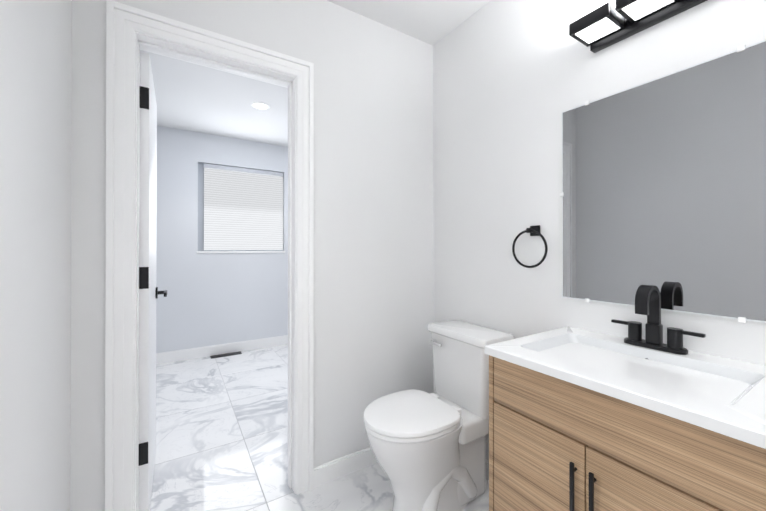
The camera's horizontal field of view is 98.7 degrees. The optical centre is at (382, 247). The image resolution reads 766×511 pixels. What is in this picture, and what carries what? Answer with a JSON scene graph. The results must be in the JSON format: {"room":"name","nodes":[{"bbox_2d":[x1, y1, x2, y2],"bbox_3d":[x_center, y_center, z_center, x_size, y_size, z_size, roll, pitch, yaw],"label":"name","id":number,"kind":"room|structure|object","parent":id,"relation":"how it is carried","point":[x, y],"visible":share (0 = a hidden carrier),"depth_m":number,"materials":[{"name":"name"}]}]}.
{"room":"bathroom","nodes":[
{"label":"bathroom","id":0,"kind":"room"},
{"bbox_2d":[0,0,71,510],"bbox_3d":[-0.297,-0.045,-0.229,0.120,2.440,3.205,0,0,-32],"label":"wall","id":1,"kind":"structure","parent":0,"point":[35,206],"depth_m":0.87,"materials":[{"name":"white paint"}]},
{"bbox_2d":[156,125,287,352],"bbox_3d":[-1.714,-0.031,3.813,3.940,2.440,0.120,0,0,-32],"label":"wall","id":2,"kind":"structure","parent":0,"point":[210,299],"depth_m":3.60,"materials":[{"name":"paint"}]},
{"bbox_2d":[156,335,287,363],"bbox_3d":[-1.679,1.134,3.753,3.700,0.110,0.013,0,0,-32],"label":"baseboard","id":3,"kind":"structure","parent":2,"relation":"attached to","point":[180,355],"depth_m":3.64,"materials":[{"name":"white"}]},
{"bbox_2d":[197,163,284,252],"bbox_3d":[-1.635,-0.435,3.849,0.950,0.992,0.117,0,0,-32],"label":"window","id":4,"kind":"structure","parent":2,"relation":"in","point":[240,210],"depth_m":3.81,"materials":[{"name":"grey plastic"}]},
{"bbox_2d":[70,0,432,510],"bbox_3d":[-0.377,-0.038,1.684,3.940,2.440,0.120,0,0,-32],"label":"wall","id":5,"kind":"structure","parent":0,"point":[373,202],"depth_m":1.71,"materials":[{"name":"white paint"}]},
{"bbox_2d":[138,51,166,510],"bbox_3d":[-1.157,0.177,1.620,0.150,1.984,0.614,0,0,-32],"label":"door","id":6,"kind":"structure","parent":5,"relation":"in","point":[149,292],"depth_m":1.38,"materials":[{"name":"white wood"}]},
{"bbox_2d":[105,0,313,510],"bbox_3d":[-0.710,0.138,1.462,0.786,2.086,0.140,0,0,-32],"label":"door frame","id":7,"kind":"structure","parent":5,"relation":"attached to","point":[124,23],"depth_m":1.29,"materials":[{"name":"white wood"}]},
{"bbox_2d":[313,446,377,487],"bbox_3d":[-0.023,1.134,1.823,0.768,0.095,0.013,0,0,-32],"label":"baseboard","id":8,"kind":"structure","parent":5,"relation":"attached to","point":[329,471],"depth_m":1.70,"materials":[{"name":"white"}]},
{"bbox_2d":[140,0,490,146],"bbox_3d":[-0.193,-1.310,1.396,4.300,0.100,6.200,0,0,-32],"label":"ceiling","id":9,"kind":"structure","parent":0,"point":[196,98],"depth_m":2.60,"materials":[{"name":"paint"}]},
{"bbox_2d":[251,102,269,109],"bbox_3d":[-1.082,-1.251,2.904,0.160,0.005,0.160,0,0,-32],"label":"recessed light","id":10,"kind":"object","parent":9,"relation":"in","point":[261,105],"visible":1,"depth_m":2.89,"materials":[{"name":"white plastic"}]},
{"bbox_2d":[150,344,488,510],"bbox_3d":[-0.193,1.230,1.387,4.300,0.100,6.200,0,0,-32],"label":"floor","id":11,"kind":"structure","parent":0,"point":[221,433],"depth_m":1.95,"materials":[{"name":"stone"}]},
{"bbox_2d":[210,351,241,358],"bbox_3d":[-1.735,1.185,3.645,0.310,0.005,0.100,0,0,-32],"label":"floor vent","id":12,"kind":"object","parent":11,"relation":"in","point":[226,354],"visible":1,"depth_m":3.65,"materials":[{"name":"grey metal"}]},
{"bbox_2d":[363,320,513,510],"bbox_3d":[0.227,0.791,1.516,0.681,0.780,0.400,0,0,-32],"label":"toilet","id":13,"kind":"object","parent":11,"relation":"on","point":[428,449],"visible":1,"depth_m":1.44,"materials":[{"name":"white ceramic"}]},
{"bbox_2d":[485,327,765,510],"bbox_3d":[0.715,0.749,0.926,0.505,0.860,0.660,0,0,-32],"label":"bathroom vanity","id":14,"kind":"object","parent":11,"relation":"on","point":[582,420],"visible":1,"depth_m":0.82,"materials":[{"name":"brown wood"}]},
{"bbox_2d":[611,285,705,354],"bbox_3d":[0.837,0.217,1.034,0.124,0.202,0.240,0,0,-32],"label":"faucet","id":15,"kind":"object","parent":14,"relation":"on","point":[648,300],"visible":1,"depth_m":1.03,"materials":[{"name":"black metal"}]},
{"bbox_2d":[433,0,765,460],"bbox_3d":[1.216,-0.042,0.721,0.120,2.440,3.205,0,0,-32],"label":"wall","id":16,"kind":"structure","parent":0,"point":[513,80],"depth_m":1.50,"materials":[{"name":"white paint"}]},
{"bbox_2d":[485,458,488,480],"bbox_3d":[1.128,1.131,0.732,0.013,0.095,3.085,0,0,-32],"label":"baseboard","id":17,"kind":"structure","parent":16,"relation":"attached to","point":[486,461],"depth_m":1.68,"materials":[{"name":"white"}]},
{"bbox_2d":[512,225,547,267],"bbox_3d":[0.656,-0.005,1.448,0.056,0.187,0.168,0,0,-32],"label":"towel ring","id":18,"kind":"object","parent":16,"relation":"attached to","point":[533,230],"visible":1,"depth_m":1.44,"materials":[{"name":"black metal"}]},
{"bbox_2d":[569,0,706,52],"bbox_3d":[0.888,-0.775,0.987,0.156,0.062,0.570,0,0,-32],"label":"sconce","id":19,"kind":"object","parent":16,"relation":"attached to","point":[608,24],"visible":1,"depth_m":1.11,"materials":[{"name":"black metal"}]},
{"bbox_2d":[560,40,765,322],"bbox_3d":[0.901,-0.178,1.101,0.010,0.780,0.626,0,0,-32],"label":"mirror","id":20,"kind":"object","parent":16,"relation":"attached to","point":[664,184],"visible":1,"depth_m":1.05,"materials":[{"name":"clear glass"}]}
]}

